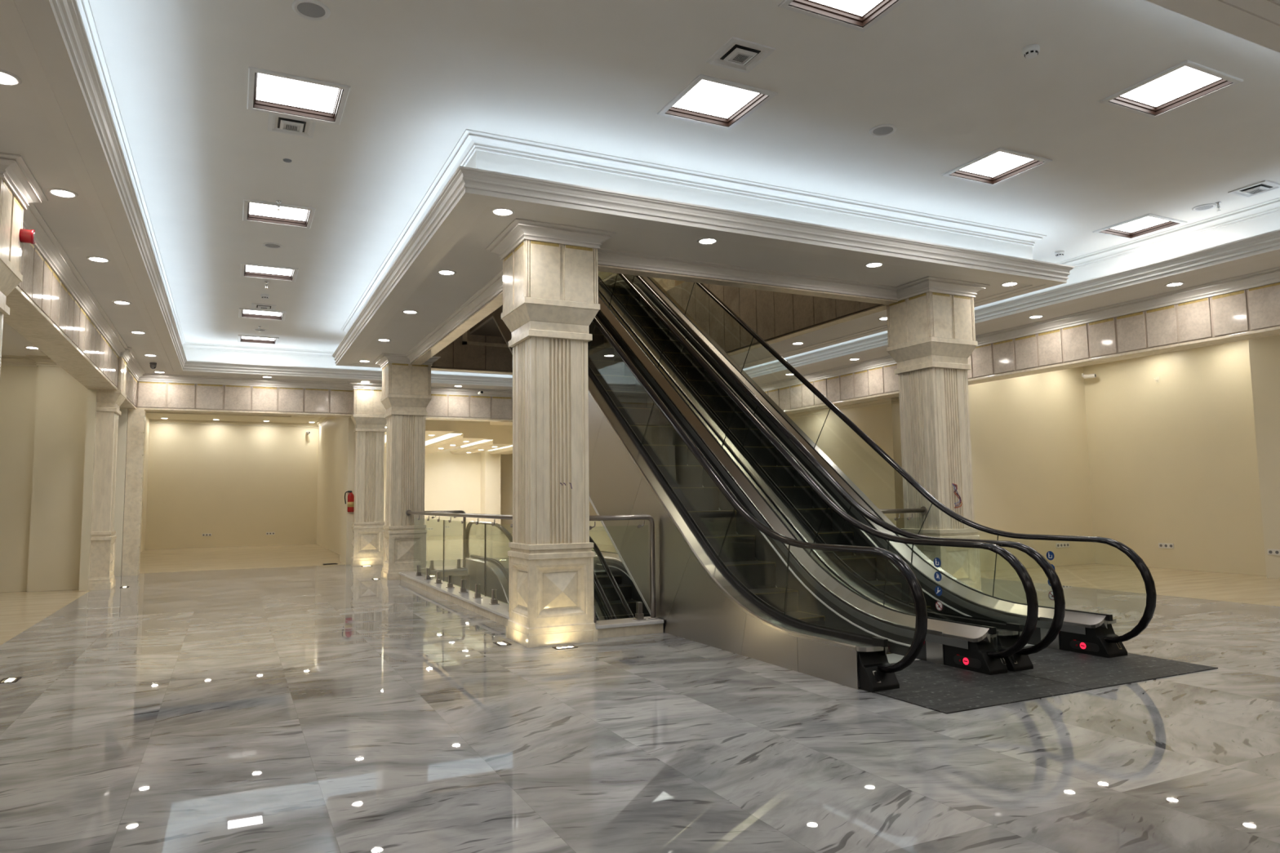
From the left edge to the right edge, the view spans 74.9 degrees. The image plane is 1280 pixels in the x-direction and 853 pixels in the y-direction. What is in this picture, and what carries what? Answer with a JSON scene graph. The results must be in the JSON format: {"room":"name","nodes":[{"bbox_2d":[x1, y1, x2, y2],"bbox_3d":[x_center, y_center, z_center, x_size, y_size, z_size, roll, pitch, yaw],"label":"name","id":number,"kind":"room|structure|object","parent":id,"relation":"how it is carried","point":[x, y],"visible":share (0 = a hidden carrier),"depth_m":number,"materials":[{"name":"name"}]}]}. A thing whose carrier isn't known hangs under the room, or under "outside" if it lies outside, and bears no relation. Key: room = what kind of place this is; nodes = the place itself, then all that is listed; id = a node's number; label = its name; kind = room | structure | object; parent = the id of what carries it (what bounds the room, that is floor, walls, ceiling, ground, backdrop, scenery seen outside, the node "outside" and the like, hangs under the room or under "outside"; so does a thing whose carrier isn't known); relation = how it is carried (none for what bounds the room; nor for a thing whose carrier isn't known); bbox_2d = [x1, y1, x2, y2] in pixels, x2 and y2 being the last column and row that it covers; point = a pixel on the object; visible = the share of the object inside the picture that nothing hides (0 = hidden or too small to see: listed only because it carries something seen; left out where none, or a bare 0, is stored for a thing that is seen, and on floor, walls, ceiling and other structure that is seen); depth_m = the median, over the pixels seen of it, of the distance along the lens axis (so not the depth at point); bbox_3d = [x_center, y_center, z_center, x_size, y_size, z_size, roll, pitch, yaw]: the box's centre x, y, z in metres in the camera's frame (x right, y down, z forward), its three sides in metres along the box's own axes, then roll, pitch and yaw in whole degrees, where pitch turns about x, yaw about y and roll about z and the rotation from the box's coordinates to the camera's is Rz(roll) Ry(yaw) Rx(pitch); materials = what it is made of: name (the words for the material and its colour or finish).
{"room":"shopping mall","nodes":[
{"label":"shopping mall","id":0,"kind":"room"},
{"bbox_2d":[1,320,46,355],"bbox_3d":[-6.890,-2.158,2.980,6.100,0.600,19.000,2,-6,-26],"label":"ceiling","id":1,"kind":"structure","parent":0,"point":[14,344],"depth_m":11.32,"materials":[{"name":"white paint"}]},
{"bbox_2d":[0,364,97,592],"bbox_3d":[-10.855,0.310,11.086,6.180,4.000,0.600,2,-6,-26],"label":"wall","id":2,"kind":"structure","parent":0,"point":[48,417],"depth_m":12.17,"materials":[{"name":"beige paint"}]},
{"bbox_2d":[0,355,59,366],"bbox_3d":[-10.938,-1.018,11.210,6.070,0.130,0.250,2,-6,-26],"label":"trim","id":3,"kind":"structure","parent":2,"relation":"attached to","point":[7,360],"depth_m":12.21,"materials":[{"name":"beige paint"}]},
{"bbox_2d":[3,242,137,408],"bbox_3d":[-4.549,-1.512,5.459,0.368,0.656,21.500,2,-6,-26],"label":"wall","id":4,"kind":"structure","parent":0,"point":[43,311],"depth_m":8.59,"materials":[{"name":"stone"}]},
{"bbox_2d":[113,408,128,576],"bbox_3d":[-8.820,0.520,13.792,0.415,4.000,2.500,2,-6,-26],"label":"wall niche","id":5,"kind":"object","parent":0,"point":[122,419],"visible":0.21,"depth_m":14.54,"materials":[{"name":"beige paint"}]},
{"bbox_2d":[140,416,149,551],"bbox_3d":[-11.506,0.973,19.139,0.680,4.100,9.500,2,-6,-26],"label":"wall","id":6,"kind":"structure","parent":0,"point":[147,421],"depth_m":22.73,"materials":[{"name":"beige paint"}]},
{"bbox_2d":[146,411,293,417],"bbox_3d":[-9.507,-0.711,18.833,3.560,0.250,6.920,2,-6,-26],"label":"trim","id":7,"kind":"structure","parent":6,"relation":"attached to","point":[157,412],"depth_m":21.88,"materials":[{"name":"beige paint"}]},
{"bbox_2d":[149,416,330,427],"bbox_3d":[-9.914,-0.430,20.663,4.440,0.120,8.400,2,-6,-26],"label":"trim","id":8,"kind":"structure","parent":6,"relation":"attached to","point":[322,420],"depth_m":24.29,"materials":[{"name":"beige paint"}]},
{"bbox_2d":[145,423,318,549],"bbox_3d":[-11.719,1.435,24.380,4.900,4.100,0.150,2,-6,-26],"label":"wall","id":9,"kind":"structure","parent":0,"point":[235,485],"depth_m":24.21,"materials":[{"name":"beige paint"}]},
{"bbox_2d":[146,413,321,423],"bbox_3d":[-9.589,-0.782,20.129,4.900,0.480,9.700,2,-6,-26],"label":"ceiling","id":10,"kind":"structure","parent":0,"point":[295,419],"depth_m":23.42,"materials":[{"name":"beige paint"}]},
{"bbox_2d":[135,381,512,422],"bbox_3d":[-3.828,-0.466,17.522,11.600,0.656,0.354,2,-6,-26],"label":"wall","id":11,"kind":"structure","parent":0,"point":[160,397],"depth_m":15.88,"materials":[{"name":"stone"}]},
{"bbox_2d":[316,417,355,564],"bbox_3d":[-7.649,1.086,21.013,0.540,4.100,9.500,2,-6,-26],"label":"wall","id":12,"kind":"structure","parent":0,"point":[336,436],"depth_m":20.71,"materials":[{"name":"beige paint"}]},
{"bbox_2d":[344,490,354,511],"bbox_3d":[-5.767,1.486,16.576,0.186,0.420,0.142,2,-6,-26],"label":"fire extinguisher","id":13,"kind":"object","parent":12,"relation":"attached to","point":[350,496],"visible":0.99,"depth_m":16.53,"materials":[{"name":"red metal"}]},
{"bbox_2d":[384,419,456,453],"bbox_3d":[-7.144,0.195,24.102,1.440,0.600,9.360,2,-6,-26],"label":"ceiling","id":14,"kind":"structure","parent":0,"point":[433,427],"depth_m":20.13,"materials":[{"name":"beige paint"}]},
{"bbox_2d":[425,420,489,453],"bbox_3d":[-6.322,0.316,25.609,1.440,0.600,7.360,2,-6,-26],"label":"ceiling strip","id":15,"kind":"object","parent":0,"point":[467,432],"visible":0.67,"depth_m":22.64,"materials":[{"name":"beige paint"}]},
{"bbox_2d":[449,425,512,453],"bbox_3d":[-5.501,0.437,27.116,1.440,0.600,5.360,2,-6,-26],"label":"ceiling strip","id":16,"kind":"object","parent":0,"point":[500,436],"visible":0.72,"depth_m":24.97,"materials":[{"name":"beige paint"}]},
{"bbox_2d":[488,444,512,454],"bbox_3d":[-4.679,0.558,28.622,1.440,0.600,3.360,2,-6,-26],"label":"ceiling strip","id":17,"kind":"object","parent":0,"point":[508,450],"visible":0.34,"depth_m":29.22,"materials":[{"name":"beige paint"}]},
{"bbox_2d":[489,421,512,426],"bbox_3d":[-2.275,-0.007,25.974,13.400,0.100,13.500,2,-6,-26],"label":"ceiling","id":18,"kind":"structure","parent":0,"point":[510,424],"depth_m":24.35,"materials":[{"name":"beige paint"}]},
{"bbox_2d":[0,530,1279,852],"bbox_3d":[-2.509,2.628,14.164,24.000,0.300,36.000,2,-6,-26],"label":"floor","id":19,"kind":"structure","parent":0,"point":[331,708],"depth_m":4.28,"materials":[{"name":"grey stone"}]},
{"bbox_2d":[0,676,22,683],"bbox_3d":[-4.400,1.772,5.837,0.108,0.004,0.186,2,-6,-26],"label":"uplight","id":20,"kind":"object","parent":19,"relation":"on","point":[9,680],"visible":1,"depth_m":5.84,"materials":[{"name":"silver metal"}]},
{"bbox_2d":[0,152,48,373],"bbox_3d":[-4.521,-0.014,5.745,0.459,3.548,0.918,2,-6,-26],"label":"stone column","id":21,"kind":"structure","parent":19,"relation":"on","point":[16,178],"depth_m":5.92,"materials":[{"name":"beige stone"}]},
{"bbox_2d":[19,228,35,244],"bbox_3d":[-4.527,-1.407,6.186,0.086,0.106,0.106,2,-6,-26],"label":"fire alarm","id":22,"kind":"object","parent":21,"relation":"attached to","point":[26,236],"visible":1,"depth_m":6.15,"materials":[{"name":"red plastic"}]},
{"bbox_2d":[88,346,137,591],"bbox_3d":[-7.926,0.626,12.544,0.459,3.548,0.918,2,-6,-26],"label":"stone column","id":23,"kind":"structure","parent":19,"relation":"on","point":[103,538],"depth_m":12.28,"materials":[{"name":"beige stone"}]},
{"bbox_2d":[121,408,146,576],"bbox_3d":[-8.965,1.158,14.830,0.255,2.914,0.408,2,-6,-26],"label":"wall pier","id":24,"kind":"object","parent":19,"relation":"on","point":[133,503],"visible":1,"depth_m":14.66,"materials":[{"name":"beige paint"}]},
{"bbox_2d":[346,381,386,566],"bbox_3d":[-5.277,0.924,16.346,0.918,3.548,0.459,2,-6,-26],"label":"stone column","id":25,"kind":"structure","parent":19,"relation":"on","point":[369,420],"depth_m":16.29,"materials":[{"name":"beige stone"}]},
{"bbox_2d":[373,353,440,580],"bbox_3d":[-3.817,0.664,13.598,0.918,3.548,0.918,2,-6,-26],"label":"stone column","id":26,"kind":"structure","parent":19,"relation":"on","point":[406,396],"depth_m":13.36,"materials":[{"name":"beige stone"}]},
{"bbox_2d":[485,217,616,648],"bbox_3d":[-0.799,0.084,7.420,0.918,3.548,0.918,2,-6,-26],"label":"stone column","id":27,"kind":"structure","parent":19,"relation":"on","point":[550,273],"depth_m":7.19,"materials":[{"name":"beige stone"}]},
{"bbox_2d":[595,616,663,638],"bbox_3d":[-0.175,1.806,7.508,0.740,0.115,0.280,2,-6,-26],"label":"trim","id":28,"kind":"structure","parent":19,"relation":"on","point":[628,626],"depth_m":7.43,"materials":[{"name":"beige stone"}]},
{"bbox_2d":[589,514,657,623],"bbox_3d":[-0.179,1.277,7.555,0.745,0.950,0.090,2,-6,-26],"label":"glass railing","id":29,"kind":"object","parent":28,"relation":"on","point":[639,615],"visible":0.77,"depth_m":7.65,"materials":[{"name":"glass"}]},
{"bbox_2d":[469,273,1091,714],"bbox_3d":[-0.245,-0.631,10.059,1.237,5.939,11.082,2,-6,-26],"label":"escalator","id":30,"kind":"object","parent":19,"relation":"on","point":[732,575],"visible":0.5,"depth_m":7.36,"materials":[{"name":"metal"}]},
{"bbox_2d":[598,272,1217,689],"bbox_3d":[0.893,-0.598,10.612,1.318,5.939,11.084,2,-6,-26],"label":"escalator","id":31,"kind":"object","parent":19,"relation":"on","point":[1079,648],"visible":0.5,"depth_m":8.14,"materials":[{"name":"metal"}]},
{"bbox_2d":[886,275,990,591],"bbox_3d":[3.333,0.204,9.427,0.918,3.548,0.918,2,-6,-26],"label":"stone column","id":32,"kind":"structure","parent":19,"relation":"on","point":[931,330],"depth_m":9.23,"materials":[{"name":"beige stone"}]},
{"bbox_2d":[951,483,962,508],"bbox_3d":[3.463,0.755,9.125,0.107,0.272,0.038,2,-6,-26],"label":"loose wires","id":33,"kind":"object","parent":32,"relation":"hanging from","point":[953,485],"visible":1,"depth_m":9.11,"materials":[{"name":"grey plastic"}]},
{"bbox_2d":[1248,334,1279,578],"bbox_3d":[11.377,-0.279,7.137,0.720,3.900,10.780,2,-6,-26],"label":"wall pier","id":34,"kind":"object","parent":19,"relation":"on","point":[1264,352],"visible":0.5,"depth_m":11.65,"materials":[{"name":"beige paint"}]},
{"bbox_2d":[1266,549,1279,555],"bbox_3d":[8.763,1.738,11.557,0.014,0.080,0.160,2,-6,-26],"label":"wall socket","id":35,"kind":"object","parent":34,"relation":"attached to","point":[1270,552],"visible":1,"depth_m":11.55,"materials":[{"name":"white plastic"}]},
{"bbox_3d":[2.757,1.892,8.932,0.800,0.115,0.280,2,-6,-26],"label":"trim","id":36,"kind":"structure","parent":19,"relation":"on","visible":0},
{"bbox_2d":[880,506,927,520],"bbox_3d":[2.759,1.353,8.983,0.831,0.972,0.090,2,-6,-26],"label":"glass railing","id":37,"kind":"object","parent":36,"relation":"on","point":[922,510],"visible":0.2,"depth_m":9.06,"materials":[{"name":"metal"}]},
{"bbox_2d":[0,0,1279,390],"bbox_3d":[-2.045,-2.104,6.626,18.000,0.800,21.300,2,-6,-26],"label":"ceiling","id":38,"kind":"structure","parent":0,"point":[956,82],"depth_m":6.34,"materials":[{"name":"white paint"}]},
{"bbox_2d":[0,69,22,85],"bbox_3d":[-3.498,-1.911,4.569,0.196,0.012,0.196,2,-6,-26],"label":"recessed light","id":39,"kind":"object","parent":38,"relation":"in","point":[6,78],"visible":1,"depth_m":4.59,"materials":[{"name":"white plastic"}]},
{"bbox_2d":[46,187,78,198],"bbox_3d":[-4.329,-1.751,6.270,0.196,0.012,0.196,2,-6,-26],"label":"recessed light","id":40,"kind":"object","parent":38,"relation":"in","point":[62,193],"visible":1,"depth_m":6.27,"materials":[{"name":"white plastic"}]},
{"bbox_2d":[86,256,111,262],"bbox_3d":[-5.156,-1.592,7.962,0.196,0.012,0.196,2,-6,-26],"label":"recessed light","id":41,"kind":"object","parent":38,"relation":"in","point":[96,259],"visible":1,"depth_m":7.96,"materials":[{"name":"white plastic"}]},
{"bbox_2d":[237,334,279,344],"bbox_3d":[-6.775,-1.566,14.842,0.648,0.074,0.648,2,-6,-26],"label":"light panel","id":42,"kind":"object","parent":38,"relation":"attached to","point":[244,339],"visible":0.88,"depth_m":15.01,"materials":[{"name":"white plastic"}]},
{"bbox_2d":[241,336,274,340],"bbox_3d":[-6.776,-1.593,14.844,0.540,0.006,0.540,2,-6,-26],"label":"diffuser","id":43,"kind":"object","parent":42,"relation":"attached to","point":[243,338],"depth_m":14.99,"materials":[{"name":"white plastic"}]},
{"bbox_2d":[239,307,286,320],"bbox_3d":[-5.813,-1.751,12.872,0.648,0.074,0.648,2,-6,-26],"label":"light panel","id":44,"kind":"object","parent":38,"relation":"attached to","point":[243,313],"visible":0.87,"depth_m":13.03,"materials":[{"name":"white plastic"}]},
{"bbox_2d":[243,309,280,315],"bbox_3d":[-5.813,-1.778,12.874,0.540,0.006,0.540,2,-6,-26],"label":"diffuser","id":45,"kind":"object","parent":44,"relation":"attached to","point":[246,313],"depth_m":13.01,"materials":[{"name":"white plastic"}]},
{"bbox_2d":[251,302,276,310],"bbox_3d":[-5.564,-1.764,12.370,0.330,0.027,0.330,2,-6,-26],"label":"ceiling vent","id":46,"kind":"object","parent":38,"relation":"in","point":[260,306],"visible":1,"depth_m":12.34,"materials":[{"name":"white plastic"}]},
{"bbox_2d":[240,262,298,281],"bbox_3d":[-4.676,-1.970,10.544,0.648,0.074,0.648,2,-6,-26],"label":"light panel","id":47,"kind":"object","parent":38,"relation":"attached to","point":[247,270],"visible":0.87,"depth_m":10.68,"materials":[{"name":"white plastic"}]},
{"bbox_2d":[245,265,292,275],"bbox_3d":[-4.676,-1.997,10.547,0.540,0.006,0.540,2,-6,-26],"label":"diffuser","id":48,"kind":"object","parent":47,"relation":"attached to","point":[251,270],"depth_m":10.68,"materials":[{"name":"white plastic"}]},
{"bbox_2d":[262,242,283,248],"bbox_3d":[-4.154,-2.046,9.455,0.216,0.013,0.216,2,-6,-26],"label":"ceiling speaker","id":49,"kind":"object","parent":38,"relation":"attached to","point":[270,245],"visible":1,"depth_m":9.44,"materials":[{"name":"grey plastic"}]},
{"bbox_2d":[242,199,315,228],"bbox_3d":[-3.648,-2.168,8.440,0.648,0.074,0.648,2,-6,-26],"label":"light panel","id":50,"kind":"object","parent":38,"relation":"attached to","point":[260,211],"visible":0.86,"depth_m":8.55,"materials":[{"name":"white plastic"}]},
{"bbox_2d":[248,202,307,221],"bbox_3d":[-3.648,-2.195,8.443,0.540,0.006,0.540,2,-6,-26],"label":"diffuser","id":51,"kind":"object","parent":50,"relation":"attached to","point":[256,211],"depth_m":8.55,"materials":[{"name":"white plastic"}]},
{"bbox_2d":[267,112,316,137],"bbox_3d":[-2.689,-2.320,6.455,0.330,0.027,0.330,2,-6,-26],"label":"ceiling vent","id":52,"kind":"object","parent":38,"relation":"in","point":[285,126],"visible":1,"depth_m":6.45,"materials":[{"name":"white plastic"}]},
{"bbox_2d":[247,66,350,124],"bbox_3d":[-2.467,-2.395,6.023,0.648,0.074,0.648,2,-6,-26],"label":"light panel","id":53,"kind":"object","parent":38,"relation":"attached to","point":[270,91],"visible":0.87,"depth_m":6.08,"materials":[{"name":"white plastic"}]},
{"bbox_2d":[256,72,338,112],"bbox_3d":[-2.467,-2.422,6.025,0.540,0.006,0.540,2,-6,-26],"label":"diffuser","id":54,"kind":"object","parent":53,"relation":"attached to","point":[271,91],"depth_m":6.09,"materials":[{"name":"white plastic"}]},
{"bbox_2d":[291,0,330,20],"bbox_3d":[-1.948,-2.469,4.954,0.216,0.013,0.216,2,-6,-26],"label":"ceiling speaker","id":55,"kind":"object","parent":38,"relation":"attached to","point":[313,10],"visible":1,"depth_m":4.95,"materials":[{"name":"white plastic"}]},
{"bbox_2d":[297,2,324,17],"bbox_3d":[-1.948,-2.471,4.955,0.160,0.006,0.160,2,-6,-26],"label":"grille","id":56,"kind":"object","parent":55,"relation":"attached to","point":[304,9],"depth_m":4.95,"materials":[{"name":"grey metal"}]},
{"bbox_2d":[436,269,456,275],"bbox_3d":[-1.983,-1.581,8.573,0.196,0.012,0.196,2,-6,-26],"label":"recessed light","id":57,"kind":"object","parent":38,"relation":"in","point":[444,272],"visible":1,"depth_m":8.56,"materials":[{"name":"white plastic"}]},
{"bbox_2d":[490,207,515,216],"bbox_3d":[-1.117,-1.748,6.800,0.196,0.012,0.196,2,-6,-26],"label":"recessed light","id":58,"kind":"object","parent":38,"relation":"in","point":[498,211],"visible":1,"depth_m":6.80,"materials":[{"name":"white plastic"}]},
{"bbox_2d":[697,237,718,244],"bbox_3d":[0.618,-1.697,7.643,0.196,0.012,0.196,2,-6,-26],"label":"recessed light","id":59,"kind":"object","parent":38,"relation":"in","point":[706,241],"visible":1,"depth_m":7.65,"materials":[{"name":"white plastic"}]},
{"bbox_2d":[657,73,777,129],"bbox_3d":[0.563,-2.420,6.199,0.648,0.074,0.648,2,-6,-26],"label":"light panel","id":60,"kind":"object","parent":38,"relation":"attached to","point":[708,100],"visible":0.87,"depth_m":6.25,"materials":[{"name":"white plastic"}]},
{"bbox_2d":[673,79,759,118],"bbox_3d":[0.562,-2.447,6.201,0.540,0.006,0.540,2,-6,-26],"label":"diffuser","id":61,"kind":"object","parent":60,"relation":"attached to","point":[707,100],"depth_m":6.26,"materials":[{"name":"white plastic"}]},
{"bbox_2d":[706,36,775,73],"bbox_3d":[0.663,-2.445,5.524,0.330,0.027,0.330,2,-6,-26],"label":"ceiling vent","id":62,"kind":"object","parent":38,"relation":"in","point":[736,58],"visible":1,"depth_m":5.51,"materials":[{"name":"white plastic"}]},
{"bbox_2d":[777,0,905,31],"bbox_3d":[1.254,-2.549,4.829,0.648,0.074,0.648,2,-6,-26],"label":"light panel","id":63,"kind":"object","parent":38,"relation":"attached to","point":[858,15],"visible":1,"depth_m":5.07,"materials":[{"name":"white plastic"}]},
{"bbox_2d":[810,0,882,16],"bbox_3d":[1.254,-2.576,4.831,0.540,0.006,0.540,2,-6,-26],"label":"diffuser","id":64,"kind":"object","parent":63,"relation":"attached to","point":[846,7],"depth_m":5.07,"materials":[{"name":"white plastic"}]},
{"bbox_2d":[864,262,884,267],"bbox_3d":[2.381,-1.645,8.499,0.196,0.012,0.196,2,-6,-26],"label":"recessed light","id":65,"kind":"object","parent":38,"relation":"in","point":[872,264],"visible":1,"depth_m":8.50,"materials":[{"name":"white plastic"}]},
{"bbox_2d":[869,124,897,136],"bbox_3d":[1.944,-2.368,6.690,0.216,0.013,0.216,2,-6,-26],"label":"ceiling speaker","id":66,"kind":"object","parent":38,"relation":"attached to","point":[883,130],"visible":1,"depth_m":6.68,"materials":[{"name":"grey plastic"}]},
{"bbox_2d":[872,126,893,134],"bbox_3d":[1.944,-2.371,6.690,0.160,0.006,0.160,2,-6,-26],"label":"grille","id":67,"kind":"object","parent":66,"relation":"attached to","point":[876,130],"depth_m":6.68,"materials":[{"name":"grey metal"}]},
{"bbox_2d":[941,146,1052,186],"bbox_3d":[3.184,-2.342,7.483,0.648,0.074,0.648,2,-6,-26],"label":"light panel","id":68,"kind":"object","parent":38,"relation":"attached to","point":[1000,165],"visible":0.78,"depth_m":7.56,"materials":[{"name":"white plastic"}]},
{"bbox_2d":[960,151,1033,177],"bbox_3d":[3.184,-2.369,7.485,0.540,0.006,0.540,2,-6,-26],"label":"diffuser","id":69,"kind":"object","parent":68,"relation":"attached to","point":[1000,164],"depth_m":7.57,"materials":[{"name":"white plastic"}]},
{"bbox_2d":[1022,44,1039,58],"bbox_3d":[2.569,-2.457,5.490,0.104,0.057,0.104,2,-6,-26],"label":"smoke detector","id":70,"kind":"object","parent":38,"relation":"attached to","point":[1032,51],"visible":1,"depth_m":5.46,"materials":[{"name":"white plastic"}]},
{"bbox_2d":[1092,213,1187,239],"bbox_3d":[5.492,-2.222,9.203,0.648,0.074,0.648,2,-6,-26],"label":"light panel","id":71,"kind":"object","parent":38,"relation":"attached to","point":[1148,224],"visible":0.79,"depth_m":9.29,"materials":[{"name":"white plastic"}]},
{"bbox_2d":[1111,216,1168,232],"bbox_3d":[5.492,-2.249,9.205,0.540,0.006,0.540,2,-6,-26],"label":"diffuser","id":72,"kind":"object","parent":71,"relation":"attached to","point":[1147,224],"depth_m":9.31,"materials":[{"name":"white plastic"}]},
{"bbox_2d":[1098,59,1243,118],"bbox_3d":[3.860,-2.472,6.100,0.648,0.074,0.648,2,-6,-26],"label":"light panel","id":73,"kind":"object","parent":38,"relation":"attached to","point":[1186,82],"visible":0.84,"depth_m":6.15,"materials":[{"name":"white plastic"}]},
{"bbox_2d":[1120,66,1221,106],"bbox_3d":[3.859,-2.499,6.102,0.540,0.006,0.540,2,-6,-26],"label":"diffuser","id":74,"kind":"object","parent":73,"relation":"attached to","point":[1184,82],"depth_m":6.16,"materials":[{"name":"white plastic"}]},
{"bbox_2d":[1191,203,1217,211],"bbox_3d":[5.801,-2.253,8.597,0.216,0.013,0.216,2,-6,-26],"label":"ceiling speaker","id":75,"kind":"object","parent":38,"relation":"attached to","point":[1209,206],"visible":1,"depth_m":8.59,"materials":[{"name":"white plastic"}]},
{"bbox_2d":[1195,204,1213,209],"bbox_3d":[5.801,-2.255,8.597,0.160,0.006,0.160,2,-6,-26],"label":"grille","id":76,"kind":"object","parent":75,"relation":"attached to","point":[1201,206],"depth_m":8.59,"materials":[{"name":"white metal"}]},
{"bbox_2d":[1227,180,1279,197],"bbox_3d":[5.964,-2.291,8.094,0.330,0.027,0.330,2,-6,-26],"label":"ceiling vent","id":77,"kind":"object","parent":38,"relation":"in","point":[1256,188],"visible":1,"depth_m":8.08,"materials":[{"name":"white plastic"}]},
{"bbox_2d":[598,271,684,286],"bbox_3d":[-0.168,-4.314,12.051,12.200,3.500,15.200,2,-6,-26],"label":"wall","id":78,"kind":"structure","parent":0,"point":[602,275],"depth_m":20.06,"materials":[{"name":"beige stone"}]},
{"bbox_2d":[383,403,904,536],"bbox_3d":[-0.639,1.162,22.364,13.550,4.000,21.200,2,-6,-26],"label":"wall","id":79,"kind":"structure","parent":0,"point":[475,482],"depth_m":29.04,"materials":[{"name":"beige paint"}]},
{"bbox_2d":[427,568,467,577],"bbox_3d":[-3.193,2.381,13.618,0.720,0.115,0.300,2,-6,-26],"label":"trim","id":80,"kind":"structure","parent":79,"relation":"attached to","point":[447,571],"depth_m":13.55,"materials":[{"name":"beige stone"}]},
{"bbox_2d":[424,510,466,569],"bbox_3d":[-3.180,1.851,13.664,0.715,0.950,0.090,2,-6,-26],"label":"glass railing","id":81,"kind":"object","parent":80,"relation":"on","point":[458,566],"visible":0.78,"depth_m":13.75,"materials":[{"name":"metal"}]},
{"bbox_2d":[399,571,509,626],"bbox_3d":[-2.290,2.086,10.391,0.290,0.115,6.400,2,-6,-26],"label":"trim","id":82,"kind":"structure","parent":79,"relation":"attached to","point":[499,613],"depth_m":9.76,"materials":[{"name":"beige stone"}]},
{"bbox_2d":[405,510,512,611],"bbox_3d":[-2.284,1.543,10.410,0.092,0.970,6.354,2,-6,-26],"label":"glass railing","id":83,"kind":"object","parent":82,"relation":"on","point":[495,601],"visible":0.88,"depth_m":10.04,"materials":[{"name":"glass"}]},
{"bbox_2d":[0,0,1279,387],"bbox_3d":[-0.426,-1.518,10.400,10.360,0.177,14.540,2,-6,-26],"label":"trim","id":84,"kind":"structure","parent":79,"relation":"attached to","point":[49,38],"depth_m":6.61,"materials":[{"name":"white paint"}]},
{"bbox_2d":[12,193,1279,397],"bbox_3d":[0.868,-1.609,7.918,11.522,0.133,21.148,2,-6,-26],"label":"trim","id":85,"kind":"structure","parent":79,"relation":"attached to","point":[46,243],"depth_m":10.76,"materials":[{"name":"white paint"}]},
{"bbox_2d":[332,165,1074,374],"bbox_3d":[-0.210,-1.405,11.735,6.860,0.177,8.880,2,-6,-26],"label":"trim","id":86,"kind":"structure","parent":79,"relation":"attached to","point":[469,191],"depth_m":7.66,"materials":[{"name":"white paint"}]},
{"bbox_2d":[786,396,899,418],"bbox_3d":[4.741,-0.248,22.958,1.830,0.130,8.080,2,-6,-26],"label":"trim","id":87,"kind":"structure","parent":79,"relation":"attached to","point":[896,399],"depth_m":20.31,"materials":[{"name":"beige paint"}]},
{"bbox_2d":[404,248,898,373],"bbox_3d":[-0.400,-1.907,11.767,4.620,1.440,7.040,2,-6,-26],"label":"wall","id":88,"kind":"structure","parent":0,"point":[778,306],"depth_m":11.04,"materials":[{"name":"stone"}]},
{"bbox_2d":[183,150,1279,377],"bbox_3d":[-0.406,-1.722,10.669,10.500,0.540,14.970,2,-6,-26],"label":"wall","id":89,"kind":"structure","parent":0,"point":[483,160],"depth_m":8.60,"materials":[{"name":"white paint"}]},
{"bbox_2d":[76,0,1279,358],"bbox_3d":[-0.409,-1.936,10.688,10.360,0.110,14.830,2,-6,-26],"label":"trim","id":90,"kind":"structure","parent":89,"relation":"attached to","point":[1268,207],"depth_m":9.05,"materials":[{"name":"white paint"}]},
{"bbox_2d":[341,128,1046,332],"bbox_3d":[-0.214,-1.844,11.768,6.640,0.110,8.390,2,-6,-26],"label":"trim","id":91,"kind":"structure","parent":89,"relation":"attached to","point":[472,140],"depth_m":7.79,"materials":[{"name":"white paint"}]},
{"bbox_2d":[764,282,1279,414],"bbox_3d":[6.127,-1.200,10.645,0.344,0.656,21.500,2,-6,-26],"label":"wall","id":92,"kind":"structure","parent":0,"point":[1254,313],"depth_m":10.74,"materials":[{"name":"stone"}]},
{"bbox_2d":[968,366,1094,571],"bbox_3d":[6.462,0.389,14.033,3.300,3.900,0.180,2,-6,-26],"label":"wall","id":93,"kind":"structure","parent":0,"point":[1029,445],"depth_m":13.96,"materials":[{"name":"beige paint"}]},
{"bbox_2d":[1083,339,1266,575],"bbox_3d":[8.529,0.300,13.331,0.300,3.900,2.912,1,-5,-24],"label":"wall","id":94,"kind":"structure","parent":0,"point":[1173,460],"depth_m":13.14,"materials":[{"name":"beige paint"}]},
{"bbox_2d":[1158,542,1173,548],"bbox_3d":[8.354,1.893,13.271,0.014,0.080,0.237,2,-6,-26],"label":"wall socket","id":95,"kind":"object","parent":94,"relation":"attached to","point":[1163,545],"visible":1,"depth_m":13.27,"materials":[{"name":"white plastic"}]},
{"bbox_3d":[0.202,7.049,10.606,8.000,0.200,16.000,2,-6,-26],"label":"floor","id":96,"kind":"structure","parent":0,"visible":0},
{"bbox_2d":[465,520,617,619],"bbox_3d":[-0.225,4.159,9.730,1.237,5.939,11.082,2,-6,-26],"label":"escalator","id":97,"kind":"object","parent":96,"relation":"on","point":[496,575],"visible":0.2,"depth_m":12.71,"materials":[{"name":"silver metal"}]},
{"bbox_2d":[589,535,650,620],"bbox_3d":[0.913,4.192,10.283,1.318,5.939,11.084,2,-6,-26],"label":"escalator","id":98,"kind":"object","parent":96,"relation":"on","point":[615,581],"visible":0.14,"depth_m":13.12,"materials":[{"name":"silver metal"}]},
{"bbox_3d":[-0.167,-4.260,12.046,12.000,3.390,15.000,2,-6,-26],"label":"floor","id":99,"kind":"structure","parent":0,"visible":0},
{"bbox_2d":[653,277,674,290],"bbox_3d":[0.250,-4.066,16.029,0.918,3.548,0.918,2,-6,-26],"label":"stone column","id":100,"kind":"structure","parent":99,"relation":"on","point":[667,284],"depth_m":15.73,"materials":[{"name":"beige stone"}]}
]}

